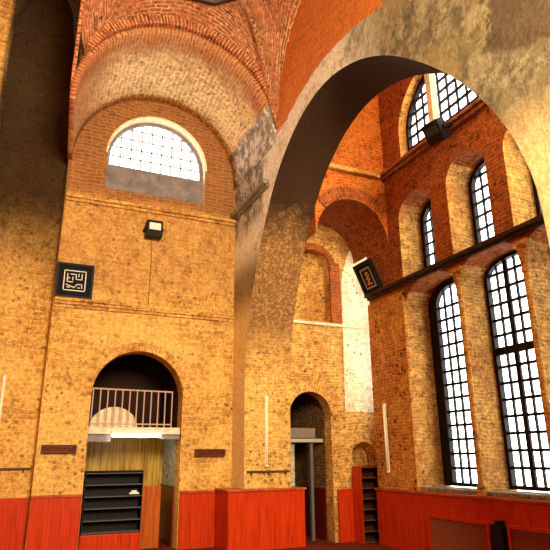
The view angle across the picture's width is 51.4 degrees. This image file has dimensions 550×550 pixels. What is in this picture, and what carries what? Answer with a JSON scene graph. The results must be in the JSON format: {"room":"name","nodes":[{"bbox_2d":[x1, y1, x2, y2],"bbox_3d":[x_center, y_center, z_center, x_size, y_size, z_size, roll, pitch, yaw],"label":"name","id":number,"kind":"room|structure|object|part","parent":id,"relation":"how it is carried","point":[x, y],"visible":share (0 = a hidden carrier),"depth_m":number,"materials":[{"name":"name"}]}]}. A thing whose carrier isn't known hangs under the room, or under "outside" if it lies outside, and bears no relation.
{"room":"house of worship","nodes":[
{"label":"house of worship","id":0,"kind":"room"},
{"bbox_2d":[0,0,160,548],"bbox_3d":[-4.190,-1.007,12.081,4.120,12.600,0.140,7,-19,-23],"label":"wall","id":1,"kind":"structure","parent":0,"point":[39,56],"depth_m":11.66,"materials":[{"name":"brick"}]},
{"bbox_2d":[0,375,6,419],"bbox_3d":[-5.037,2.368,10.494,0.076,1.040,0.082,7,-19,-23],"label":"lamp","id":2,"kind":"object","parent":1,"relation":"attached to","point":[4,378],"visible":1,"depth_m":10.53,"materials":[{"name":"white plastic"}]},
{"bbox_2d":[0,497,29,549],"bbox_3d":[-5.014,4.385,9.841,1.360,0.980,0.069,7,-19,-23],"label":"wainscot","id":3,"kind":"structure","parent":1,"relation":"attached to","point":[14,512],"depth_m":10.01,"materials":[{"name":"red wood"}]},
{"bbox_2d":[0,468,30,471],"bbox_3d":[-5.030,3.468,10.127,1.300,0.080,0.070,7,-19,-23],"label":"wall rail","id":4,"kind":"object","parent":1,"relation":"attached to","point":[22,469],"visible":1,"depth_m":10.25,"materials":[{"name":"brown paint"}]},
{"bbox_2d":[0,0,234,549],"bbox_3d":[-4.936,-1.163,11.489,8.660,12.650,0.350,7,-19,-23],"label":"wall","id":5,"kind":"structure","parent":0,"point":[192,265],"depth_m":11.87,"materials":[{"name":"brick"}]},
{"bbox_2d":[26,497,81,549],"bbox_3d":[-3.856,4.414,9.965,0.840,0.980,0.059,7,-19,-23],"label":"wainscot","id":6,"kind":"structure","parent":5,"relation":"attached to","point":[54,523],"depth_m":9.96,"materials":[{"name":"red wood"}]},
{"bbox_2d":[41,445,76,452],"bbox_3d":[-3.904,3.144,10.327,0.600,0.140,0.099,7,-19,-23],"label":"air vent","id":7,"kind":"object","parent":5,"relation":"in","point":[42,446],"visible":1,"depth_m":10.29,"materials":[{"name":"brown metal"}]},
{"bbox_2d":[54,261,94,299],"bbox_3d":[-3.945,0.116,11.248,0.700,0.700,0.060,7,-19,-23],"label":"calligraphy","id":8,"kind":"object","parent":5,"relation":"attached to","point":[73,280],"visible":1,"depth_m":11.24,"materials":[{"name":"black"}]},
{"bbox_2d":[31,490,215,498],"bbox_3d":[-2.712,4.062,10.595,3.360,0.045,0.089,7,-19,-23],"label":"trim","id":9,"kind":"structure","parent":5,"relation":"attached to","point":[190,491],"depth_m":10.19,"materials":[{"name":"red wood"}]},
{"bbox_2d":[82,343,190,397],"bbox_3d":[-2.680,1.875,11.351,2.120,1.060,0.024,7,-19,-23],"label":"trim","id":10,"kind":"structure","parent":5,"relation":"attached to","point":[94,371],"depth_m":11.44,"materials":[{"name":"yellow brick"}]},
{"bbox_2d":[54,296,234,321],"bbox_3d":[-2.568,0.720,11.715,3.680,0.180,0.130,7,-19,-23],"label":"trim","id":11,"kind":"structure","parent":5,"relation":"attached to","point":[67,302],"depth_m":11.50,"materials":[{"name":"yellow brick"}]},
{"bbox_2d":[148,241,151,304],"bbox_3d":[-2.623,-0.046,11.996,0.033,1.430,0.013,7,-19,-23],"label":"cable","id":12,"kind":"object","parent":5,"relation":"attached to","point":[151,241],"visible":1,"depth_m":12.01,"materials":[{"name":"brown plastic"}]},
{"bbox_2d":[66,192,235,226],"bbox_3d":[-2.588,-1.399,12.392,3.680,0.130,0.120,7,-19,-23],"label":"trim","id":13,"kind":"structure","parent":5,"relation":"attached to","point":[69,196],"depth_m":12.31,"materials":[{"name":"yellow brick"}]},
{"bbox_2d":[105,166,201,203],"bbox_3d":[-2.715,-1.961,12.858,2.180,0.605,0.120,7,-19,-23],"label":"board","id":14,"kind":"object","parent":5,"relation":"attached to","point":[116,178],"visible":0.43,"depth_m":12.80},
{"bbox_2d":[143,219,163,239],"bbox_3d":[-2.571,-0.957,12.118,0.400,0.360,0.360,7,-19,-23],"label":"floodlight","id":15,"kind":"object","parent":5,"relation":"attached to","point":[153,229],"visible":1,"depth_m":12.01,"materials":[{"name":"black metal"}]},
{"bbox_3d":[-2.519,-1.026,12.017,0.240,0.150,0.014,7,-19,-23],"label":"glass","id":16,"kind":"part","parent":15,"relation":"part of","materials":[{"name":"white glass"}]},
{"bbox_2d":[107,124,201,182],"bbox_3d":[-2.723,-2.881,13.150,2.190,1.295,0.060,7,-19,-23],"label":"window","id":17,"kind":"structure","parent":5,"relation":"in","point":[131,128],"depth_m":13.14,"materials":[{"name":"white"}]},
{"bbox_2d":[106,116,206,171],"bbox_3d":[-2.620,-3.067,12.965,2.270,1.135,0.030,7,-19,-23],"label":"trim","id":18,"kind":"structure","parent":5,"relation":"attached to","point":[148,117],"depth_m":13.12,"materials":[{"name":"beige paint"}]},
{"bbox_2d":[177,492,214,549],"bbox_3d":[-1.503,4.713,10.968,0.710,0.980,0.059,7,-19,-23],"label":"wainscot","id":19,"kind":"structure","parent":5,"relation":"attached to","point":[196,519],"depth_m":10.94,"materials":[{"name":"red wood"}]},
{"bbox_2d":[194,449,225,455],"bbox_3d":[-1.299,3.551,11.413,0.620,0.140,0.099,7,-19,-23],"label":"air vent","id":20,"kind":"object","parent":5,"relation":"in","point":[195,450],"visible":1,"depth_m":11.38,"materials":[{"name":"brown metal"}]},
{"bbox_2d":[85,437,162,485],"bbox_3d":[-3.299,4.489,12.018,1.795,2.070,0.100,7,-19,-23],"label":"wall","id":21,"kind":"structure","parent":0,"point":[121,453],"depth_m":12.25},
{"bbox_2d":[87,434,178,441],"bbox_3d":[-2.735,3.169,11.096,1.760,0.139,0.060,7,-19,-23],"label":"ceiling","id":22,"kind":"structure","parent":0,"point":[91,437],"depth_m":10.84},
{"bbox_2d":[89,354,177,427],"bbox_3d":[-3.164,3.385,12.063,2.100,4.200,1.748,7,-19,-23],"label":"wall","id":23,"kind":"structure","parent":0,"point":[132,371],"depth_m":13.11,"materials":[{"name":"brown paint"}]},
{"bbox_2d":[88,427,179,434],"bbox_3d":[-3.084,3.279,11.881,1.760,0.130,1.890,7,-19,-23],"label":"floor","id":24,"kind":"structure","parent":0,"point":[91,430],"depth_m":11.09,"materials":[{"name":"paint"}]},
{"bbox_2d":[88,407,136,426],"bbox_3d":[-3.219,2.840,11.378,0.920,0.400,0.200,7,-19,-23],"label":"cloth bundle","id":25,"kind":"object","parent":24,"relation":"on","point":[110,412],"visible":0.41,"depth_m":11.29,"materials":[{"name":"white fabric"}]},
{"bbox_2d":[89,387,172,427],"bbox_3d":[-2.799,2.615,11.233,1.583,0.736,0.028,7,-19,-23],"label":"balcony railing","id":26,"kind":"object","parent":24,"relation":"on","point":[93,388],"visible":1,"depth_m":11.21,"materials":[{"name":"beige metal"}]},
{"bbox_3d":[-2.797,2.908,11.139,1.580,0.028,0.024,7,-19,-23],"label":"rail","id":27,"kind":"part","parent":26,"relation":"part of","materials":[{"name":"beige metal"}]},
{"bbox_3d":[-2.803,2.289,11.336,1.580,0.052,0.028,7,-19,-23],"label":"handrail","id":28,"kind":"part","parent":26,"relation":"part of","materials":[{"name":"beige metal"}]},
{"bbox_2d":[110,430,161,436],"bbox_3d":[-2.673,3.061,11.007,0.980,0.130,0.077,7,-19,-23],"label":"lamp","id":29,"kind":"object","parent":24,"relation":"attached to","point":[112,431],"visible":1,"depth_m":10.97,"materials":[{"name":"white plastic"}]},
{"bbox_2d":[161,439,175,485],"bbox_3d":[-2.249,4.437,12.095,0.160,2.200,1.648,7,-19,-23],"label":"wall","id":30,"kind":"structure","parent":0,"point":[169,445],"depth_m":11.98,"materials":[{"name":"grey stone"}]},
{"bbox_2d":[159,484,173,546],"bbox_3d":[-2.235,4.879,11.671,0.038,1.100,1.130,7,-19,-23],"label":"wainscot porch","id":31,"kind":"structure","parent":30,"relation":"attached to","point":[167,491],"depth_m":11.52,"materials":[{"name":"red wood"}]},
{"bbox_2d":[67,27,275,189],"bbox_3d":[-2.223,-3.510,11.959,3.957,2.016,2.357,7,-19,-23],"label":"ceiling","id":32,"kind":"structure","parent":0,"point":[188,72],"depth_m":11.96,"materials":[{"name":"brick"}]},
{"bbox_2d":[80,0,301,128],"bbox_3d":[-0.863,-4.869,9.209,3.908,2.390,4.359,7,-19,-23],"label":"ceiling","id":33,"kind":"structure","parent":0,"point":[262,29],"depth_m":11.36,"materials":[{"name":"brick"}]},
{"bbox_2d":[70,0,84,87],"bbox_3d":[-3.142,-4.763,9.467,0.060,2.360,2.360,7,-19,-23],"label":"trim","id":34,"kind":"structure","parent":33,"relation":"attached to","point":[82,1],"depth_m":10.06,"materials":[{"name":"brick"}]},
{"bbox_2d":[193,0,234,5],"bbox_3d":[-0.877,-6.085,9.594,2.897,0.420,3.876,7,-19,-23],"label":"trim","id":35,"kind":"structure","parent":33,"relation":"attached to","point":[210,2],"depth_m":11.21,"materials":[{"name":"brick"}]},
{"bbox_2d":[140,536,400,549],"bbox_3d":[-1.054,3.472,5.289,13.000,0.100,18.000,7,-19,-23],"label":"floor","id":36,"kind":"structure","parent":0,"point":[318,544],"depth_m":10.85,"materials":[{"name":"red carpet"}]},
{"bbox_2d":[78,532,140,549],"bbox_3d":[-3.038,4.900,10.444,1.080,0.330,0.340,7,-19,-23],"label":"wooden step","id":37,"kind":"structure","parent":36,"relation":"on","point":[123,540],"depth_m":10.32,"materials":[{"name":"red wood"}]},
{"bbox_2d":[79,470,143,535],"bbox_3d":[-3.044,4.224,10.659,1.060,1.085,0.300,7,-19,-23],"label":"shoe rack","id":38,"kind":"object","parent":37,"relation":"on","point":[108,506],"visible":1,"depth_m":10.74,"materials":[{"name":"black"}]},
{"bbox_3d":[-3.521,4.175,10.451,0.015,1.060,0.300,7,-19,-23],"label":"panel","id":39,"kind":"part","parent":38,"relation":"part of","materials":[{"name":"black"}]},
{"bbox_2d":[81,529,138,534],"bbox_3d":[-3.037,4.720,10.495,1.028,0.014,0.287,7,-19,-23],"label":"shelf","id":40,"kind":"object","parent":38,"relation":"attached to","point":[84,531],"depth_m":10.49,"materials":[{"name":"grey wood"}]},
{"bbox_2d":[82,517,139,521],"bbox_3d":[-3.039,4.526,10.557,1.028,0.014,0.287,7,-19,-23],"label":"shelf","id":41,"kind":"object","parent":38,"relation":"attached to","point":[85,519],"depth_m":10.60,"materials":[{"name":"grey"}]},
{"bbox_2d":[83,506,140,509],"bbox_3d":[-3.040,4.331,10.618,1.028,0.014,0.287,7,-19,-23],"label":"shelf","id":42,"kind":"object","parent":38,"relation":"attached to","point":[84,507],"depth_m":10.64,"materials":[{"name":"grey"}]},
{"bbox_2d":[85,494,141,497],"bbox_3d":[-3.042,4.137,10.680,1.028,0.014,0.287,7,-19,-23],"label":"shelf","id":43,"kind":"object","parent":38,"relation":"attached to","point":[86,495],"depth_m":10.74,"materials":[{"name":"grey wood"}]},
{"bbox_2d":[86,483,141,485],"bbox_3d":[-3.044,3.942,10.742,1.028,0.014,0.287,7,-19,-23],"label":"shelf","id":44,"kind":"object","parent":38,"relation":"attached to","point":[87,484],"depth_m":10.78,"materials":[{"name":"grey"}]},
{"bbox_2d":[87,472,142,473],"bbox_3d":[-3.045,3.748,10.804,1.028,0.014,0.287,7,-19,-23],"label":"shelf","id":45,"kind":"object","parent":38,"relation":"attached to","point":[87,472],"depth_m":10.84,"materials":[{"name":"grey"}]},
{"bbox_2d":[129,490,138,493],"bbox_3d":[-2.661,4.095,10.775,0.180,0.074,0.070,7,-19,-23],"label":"shoe","id":46,"kind":"object","parent":38,"relation":"on","point":[132,491],"visible":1,"depth_m":10.75,"materials":[{"name":"white ceramic"}]},
{"bbox_3d":[-2.566,4.296,10.858,0.015,1.060,0.300,7,-19,-23],"label":"panel","id":47,"kind":"part","parent":38,"relation":"part of","materials":[{"name":"black"}]},
{"bbox_2d":[352,466,378,543],"bbox_3d":[1.956,4.654,11.637,0.620,1.440,0.340,7,-19,-23],"label":"shoe rack","id":48,"kind":"object","parent":36,"relation":"on","point":[364,478],"visible":0.66,"depth_m":11.65,"materials":[{"name":"red wood"}]},
{"bbox_3d":[1.680,4.619,11.520,0.015,1.440,0.340,7,-19,-23],"label":"panel","id":49,"kind":"part","parent":48,"relation":"part of","materials":[{"name":"red wood"}]},
{"bbox_2d":[363,507,376,509],"bbox_3d":[1.960,4.748,11.601,0.588,0.014,0.327,7,-19,-23],"label":"shelf","id":50,"kind":"object","parent":48,"relation":"attached to","point":[364,508],"depth_m":11.56,"materials":[{"name":"brown wood"}]},
{"bbox_3d":[1.890,4.700,11.780,0.588,1.440,0.012,7,-19,-23],"label":"panel","id":51,"kind":"part","parent":48,"relation":"part of","materials":[{"name":"brown wood"}]},
{"bbox_2d":[364,518,377,520],"bbox_3d":[1.962,4.939,11.541,0.588,0.014,0.327,7,-19,-23],"label":"shelf","id":52,"kind":"object","parent":48,"relation":"attached to","point":[365,519],"depth_m":11.45,"materials":[{"name":"brown wood"}]},
{"bbox_2d":[364,528,378,531],"bbox_3d":[1.963,5.129,11.480,0.588,0.014,0.327,7,-19,-23],"label":"shelf","id":53,"kind":"object","parent":48,"relation":"attached to","point":[365,529],"depth_m":11.51,"materials":[{"name":"brown wood"}]},
{"bbox_2d":[365,539,378,542],"bbox_3d":[1.965,5.320,11.420,0.588,0.014,0.327,7,-19,-23],"label":"shelf","id":54,"kind":"object","parent":48,"relation":"attached to","point":[366,540],"depth_m":11.43,"materials":[{"name":"brown wood"}]},
{"bbox_2d":[490,520,508,549],"bbox_3d":[3.287,3.970,8.329,0.135,0.720,0.240,7,-19,-23],"label":"box","id":55,"kind":"object","parent":36,"relation":"on","point":[498,530],"visible":0.94,"depth_m":8.33,"materials":[{"name":"black metal"}]},
{"bbox_2d":[291,442,294,485],"bbox_3d":[0.245,4.469,11.817,0.350,1.930,0.060,7,-19,-23],"label":"panel","id":56,"kind":"object","parent":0,"point":[292,443],"visible":0.14,"depth_m":11.99,"materials":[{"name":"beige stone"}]},
{"bbox_2d":[290,428,314,437],"bbox_3d":[0.424,3.399,12.268,0.780,0.200,0.400,7,-19,-23],"label":"lintel","id":57,"kind":"object","parent":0,"point":[295,432],"visible":0.57,"depth_m":12.13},
{"bbox_2d":[290,393,325,487],"bbox_3d":[0.801,3.569,13.080,0.160,2.400,1.698,7,-19,-23],"label":"wall","id":58,"kind":"structure","parent":0,"point":[306,410],"depth_m":12.93,"materials":[{"name":"brown brick"}]},
{"bbox_2d":[296,252,324,321],"bbox_3d":[1.246,0.698,13.302,2.400,3.200,0.120,7,-19,-23],"label":"wall","id":59,"kind":"structure","parent":0,"point":[310,300],"depth_m":13.15,"materials":[{"name":"yellow brick"}]},
{"bbox_2d":[290,224,376,542],"bbox_3d":[1.293,0.560,13.115,2.470,10.250,0.320,7,-19,-23],"label":"wall","id":60,"kind":"structure","parent":0,"point":[316,356],"depth_m":12.46,"materials":[{"name":"yellow brick"}]},
{"bbox_2d":[214,490,305,549],"bbox_3d":[-0.290,4.711,11.063,1.580,1.020,0.758,7,-19,-23],"label":"wainscoting","id":61,"kind":"object","parent":60,"relation":"attached to","point":[250,520],"visible":0.85,"depth_m":10.73,"materials":[{"name":"red wood"}]},
{"bbox_2d":[215,486,306,491],"bbox_3d":[-0.282,4.193,11.199,1.640,0.040,0.758,7,-19,-23],"label":"trim","id":62,"kind":"structure","parent":60,"relation":"attached to","point":[291,487],"depth_m":10.91,"materials":[{"name":"red wood"}]},
{"bbox_2d":[309,443,314,540],"bbox_3d":[0.772,4.517,11.967,0.060,1.920,0.080,7,-19,-23],"label":"post","id":63,"kind":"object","parent":60,"relation":"attached to","point":[311,474],"depth_m":11.93,"materials":[{"name":"grey metal"}]},
{"bbox_2d":[290,381,339,415],"bbox_3d":[0.740,2.595,12.024,1.400,0.700,0.029,7,-19,-23],"label":"trim","id":64,"kind":"structure","parent":60,"relation":"attached to","point":[308,386],"depth_m":12.13,"materials":[{"name":"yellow brick"}]},
{"bbox_2d":[305,243,334,262],"bbox_3d":[0.871,-0.447,13.057,1.200,0.600,0.039,7,-19,-23],"label":"trim","id":65,"kind":"structure","parent":60,"relation":"attached to","point":[309,246],"depth_m":13.17,"materials":[{"name":"red brick"}]},
{"bbox_2d":[293,320,368,329],"bbox_3d":[1.296,1.116,12.737,2.210,0.060,0.070,7,-19,-23],"label":"trim","id":66,"kind":"structure","parent":60,"relation":"attached to","point":[294,321],"depth_m":12.67,"materials":[{"name":"beige paint"}]},
{"bbox_2d":[329,262,341,323],"bbox_3d":[1.372,0.411,13.013,0.260,1.430,0.044,7,-19,-23],"label":"trim","id":67,"kind":"structure","parent":60,"relation":"attached to","point":[334,269],"depth_m":12.98,"materials":[{"name":"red brick"}]},
{"bbox_2d":[337,489,354,542],"bbox_3d":[1.821,4.918,11.736,1.170,1.000,0.050,7,-19,-23],"label":"wainscot","id":68,"kind":"structure","parent":60,"relation":"attached to","point":[345,496],"depth_m":11.55,"materials":[{"name":"red wood"}]},
{"bbox_2d":[352,443,368,465],"bbox_3d":[1.743,3.966,12.702,1.200,1.000,0.100,7,-19,-23],"label":"wall niche","id":69,"kind":"object","parent":60,"relation":"in","point":[360,456],"visible":0.14,"depth_m":12.70,"materials":[{"name":"yellow brick"}]},
{"bbox_2d":[307,95,388,263],"bbox_3d":[1.323,-2.584,13.128,1.755,4.250,1.420,7,-19,-23],"label":"wall","id":70,"kind":"structure","parent":0,"point":[360,147],"depth_m":12.63,"materials":[{"name":"orange brick"}]},
{"bbox_2d":[317,186,386,217],"bbox_3d":[1.635,-1.593,12.121,1.744,0.593,0.029,7,-19,-23],"label":"trim","id":71,"kind":"structure","parent":70,"relation":"attached to","point":[333,194],"depth_m":12.14,"materials":[{"name":"red brick"}]},
{"bbox_2d":[328,163,379,179],"bbox_3d":[1.570,-2.251,12.251,1.570,0.100,0.119,7,-19,-23],"label":"trim","id":72,"kind":"structure","parent":70,"relation":"attached to","point":[345,169],"depth_m":12.26,"materials":[{"name":"yellow brick"}]},
{"bbox_2d":[231,0,549,488],"bbox_3d":[1.356,-0.825,9.003,1.000,10.400,8.900,7,-19,-23],"label":"arch","id":73,"kind":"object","parent":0,"point":[340,55],"depth_m":10.34,"materials":[{"name":"brick"}]},
{"bbox_2d":[81,14,267,100],"bbox_3d":[-1.667,-4.256,11.050,3.915,1.552,0.098,7,-19,-23],"label":"trim","id":74,"kind":"structure","parent":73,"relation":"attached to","point":[114,27],"depth_m":11.13,"materials":[{"name":"brick"}]},
{"bbox_2d":[231,178,268,219],"bbox_3d":[-0.556,-1.592,12.254,0.140,0.160,1.880,7,-19,-23],"label":"trim","id":75,"kind":"structure","parent":73,"relation":"attached to","point":[263,185],"depth_m":12.10,"materials":[{"name":"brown stone"}]},
{"bbox_2d":[264,395,267,466],"bbox_3d":[-0.171,3.081,11.319,0.076,1.360,0.082,7,-19,-23],"label":"lamp","id":76,"kind":"object","parent":73,"relation":"attached to","point":[266,396],"visible":1,"depth_m":11.29,"materials":[{"name":"white plastic"}]},
{"bbox_2d":[247,470,289,474],"bbox_3d":[-0.122,3.835,11.084,0.900,0.080,0.070,7,-19,-23],"label":"wall rail","id":77,"kind":"object","parent":73,"relation":"attached to","point":[267,471],"visible":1,"depth_m":11.08,"materials":[{"name":"brown paint"}]},
{"bbox_2d":[378,74,549,498],"bbox_3d":[4.138,-0.732,9.123,0.700,10.250,6.900,7,-19,-23],"label":"wall","id":78,"kind":"structure","parent":0,"point":[441,175],"depth_m":10.58,"materials":[{"name":"red brick"}]},
{"bbox_2d":[367,246,390,303],"bbox_3d":[2.307,0.313,12.364,0.120,10.250,0.809,7,-19,-23],"label":"pier","id":79,"kind":"object","parent":78,"relation":"attached to","point":[379,258],"visible":0.07,"depth_m":12.33,"materials":[{"name":"red brick"}]},
{"bbox_2d":[368,291,419,490],"bbox_3d":[2.339,2.317,11.458,0.058,3.820,1.270,7,-19,-23],"label":"wall pier","id":80,"kind":"object","parent":78,"relation":"attached to","point":[387,317],"visible":0.81,"depth_m":11.37,"materials":[{"name":"brick"}]},
{"bbox_2d":[382,403,389,472],"bbox_3d":[2.212,3.229,11.353,0.082,1.320,0.076,7,-19,-23],"label":"lamp","id":81,"kind":"object","parent":80,"relation":"attached to","point":[384,405],"visible":1,"depth_m":11.32,"materials":[{"name":"white plastic"}]},
{"bbox_2d":[420,200,436,267],"bbox_3d":[3.357,-0.798,11.619,0.100,1.720,1.030,7,-19,-23],"label":"window","id":82,"kind":"structure","parent":78,"relation":"in","point":[427,209],"depth_m":11.97,"materials":[{"name":"black metal"}]},
{"bbox_3d":[3.357,-0.798,11.619,0.100,1.720,1.030,7,-19,-23],"label":"frame","id":83,"kind":"part","parent":82,"relation":"part of","materials":[{"name":"black metal"}]},
{"bbox_2d":[424,73,439,121],"bbox_3d":[3.468,-3.773,10.960,0.160,1.850,1.540,7,-19,-23],"label":"mullion","id":84,"kind":"object","parent":78,"relation":"in","point":[430,81],"depth_m":11.52,"materials":[{"name":"beige paint"}]},
{"bbox_2d":[380,97,486,181],"bbox_3d":[3.563,-2.981,10.037,0.160,0.140,7.700,7,-19,-23],"label":"trim","id":85,"kind":"structure","parent":78,"relation":"attached to","point":[478,104],"depth_m":11.29,"materials":[{"name":"stone"}]},
{"bbox_2d":[421,117,451,145],"bbox_3d":[2.979,-2.670,10.609,0.440,0.450,0.440,11,-21,-31],"label":"floodlight","id":86,"kind":"object","parent":78,"relation":"attached to","point":[435,131],"visible":1,"depth_m":10.50,"materials":[{"name":"black metal"}]},
{"bbox_3d":[2.886,-2.654,10.541,0.015,0.165,0.264,-27,1,-37],"label":"glass","id":87,"kind":"part","parent":86,"relation":"part of","materials":[{"name":"grey glass"}]},
{"bbox_2d":[406,73,477,150],"bbox_3d":[3.583,-3.787,11.053,0.100,1.930,3.380,7,-19,-23],"label":"window","id":88,"kind":"structure","parent":78,"relation":"in","point":[413,110],"depth_m":11.93,"materials":[{"name":"black metal"}]},
{"bbox_3d":[3.583,-3.787,11.053,0.100,1.930,3.380,7,-19,-23],"label":"frame","id":89,"kind":"part","parent":88,"relation":"part of","materials":[{"name":"black metal"}]},
{"bbox_2d":[428,277,477,486],"bbox_3d":[3.482,1.877,10.530,0.100,3.820,1.510,7,-19,-23],"label":"window","id":90,"kind":"structure","parent":78,"relation":"in","point":[440,372],"depth_m":10.84,"materials":[{"name":"black metal"}]},
{"bbox_2d":[364,213,544,300],"bbox_3d":[3.593,-0.561,9.274,0.140,0.125,7.700,7,-19,-23],"label":"trim","id":91,"kind":"structure","parent":78,"relation":"attached to","point":[536,222],"depth_m":9.89,"materials":[{"name":"wood"}]},
{"bbox_2d":[352,258,382,294],"bbox_3d":[2.021,0.067,12.384,0.360,0.702,0.660,7,-19,-23],"label":"calligraphy","id":92,"kind":"object","parent":91,"relation":"on","point":[366,273],"visible":0.99,"depth_m":12.36,"materials":[{"name":"black wood"}]},
{"bbox_2d":[375,488,549,504],"bbox_3d":[3.620,3.203,8.076,0.149,0.045,7.700,7,-19,-23],"label":"trim","id":93,"kind":"structure","parent":78,"relation":"attached to","point":[519,500],"depth_m":9.01,"materials":[{"name":"red wood"}]},
{"bbox_2d":[376,490,549,549],"bbox_3d":[3.640,3.698,7.920,0.119,0.985,7.690,7,-19,-23],"label":"wainscot","id":94,"kind":"structure","parent":78,"relation":"attached to","point":[402,520],"depth_m":9.95,"materials":[{"name":"red wood"}]},
{"bbox_2d":[426,514,491,549],"bbox_3d":[2.942,4.247,9.125,0.080,0.680,1.460,7,-19,-23],"label":"radiator grille","id":95,"kind":"object","parent":94,"relation":"attached to","point":[444,532],"visible":0.98,"depth_m":9.17,"materials":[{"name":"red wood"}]},
{"bbox_2d":[506,524,549,549],"bbox_3d":[3.719,3.713,7.464,0.080,0.680,1.640,7,-19,-23],"label":"radiator grille","id":96,"kind":"object","parent":94,"relation":"attached to","point":[519,537],"visible":1,"depth_m":7.94,"materials":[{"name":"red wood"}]},
{"bbox_3d":[3.737,3.730,7.466,0.020,0.608,1.536,7,-19,-23],"label":"panel","id":97,"kind":"part","parent":96,"relation":"part of","materials":[{"name":"brown metal"}]},
{"bbox_2d":[448,265,487,495],"bbox_3d":[3.254,1.675,9.557,0.190,3.760,0.300,7,-19,-23],"label":"column","id":98,"kind":"structure","parent":78,"relation":"attached to","point":[458,273],"depth_m":9.52,"materials":[{"name":"yellow brick"}]},
{"bbox_2d":[469,159,492,243],"bbox_3d":[3.957,-1.279,10.353,0.100,1.860,0.990,7,-19,-23],"label":"window","id":99,"kind":"structure","parent":78,"relation":"in","point":[476,174],"depth_m":10.68,"materials":[{"name":"black metal"}]},
{"bbox_3d":[3.957,-1.279,10.353,0.100,1.860,0.990,7,-19,-23],"label":"frame","id":100,"kind":"part","parent":99,"relation":"part of","materials":[{"name":"black metal"}]},
{"bbox_2d":[420,486,549,500],"bbox_3d":[3.756,3.291,8.542,0.520,0.064,4.390,7,-19,-23],"label":"trim","id":101,"kind":"structure","parent":78,"relation":"attached to","point":[446,489],"depth_m":8.85,"materials":[{"name":"grey stone"}]},
{"bbox_2d":[484,250,549,491],"bbox_3d":[4.095,1.445,9.219,0.100,3.840,1.350,7,-19,-23],"label":"window","id":102,"kind":"structure","parent":78,"relation":"in","point":[516,348],"depth_m":9.45,"materials":[{"name":"black metal"}]},
{"bbox_2d":[511,237,549,451],"bbox_3d":[3.847,1.266,8.287,0.190,3.760,0.300,7,-19,-23],"label":"column","id":103,"kind":"structure","parent":78,"relation":"attached to","point":[523,246],"depth_m":8.43,"materials":[{"name":"yellow brick"}]},
{"bbox_2d":[530,172,542,215],"bbox_3d":[4.534,-1.676,9.117,0.100,1.860,0.990,7,-19,-23],"label":"window","id":104,"kind":"structure","parent":78,"relation":"in","point":[536,197],"depth_m":9.39,"materials":[{"name":"black metal"}]},
{"bbox_3d":[0.263,3.946,12.765,1.300,3.500,1.798,7,-19,-23],"label":"wall","id":105,"kind":"structure","parent":0,"visible":0},
{"bbox_2d":[291,439,322,441],"bbox_3d":[0.578,3.505,12.093,0.950,0.070,0.070,7,-19,-23],"label":"trim","id":106,"kind":"structure","parent":105,"relation":"attached to","point":[292,440],"depth_m":12.10,"materials":[{"name":"beige"}]},
{"bbox_2d":[298,486,327,540],"bbox_3d":[0.796,5.187,12.558,0.200,1.000,1.698,7,-19,-23],"label":"wainscot","id":107,"kind":"object","parent":105,"relation":"attached to","point":[320,495],"visible":0.29,"depth_m":12.06,"materials":[{"name":"red wood"}]}
]}

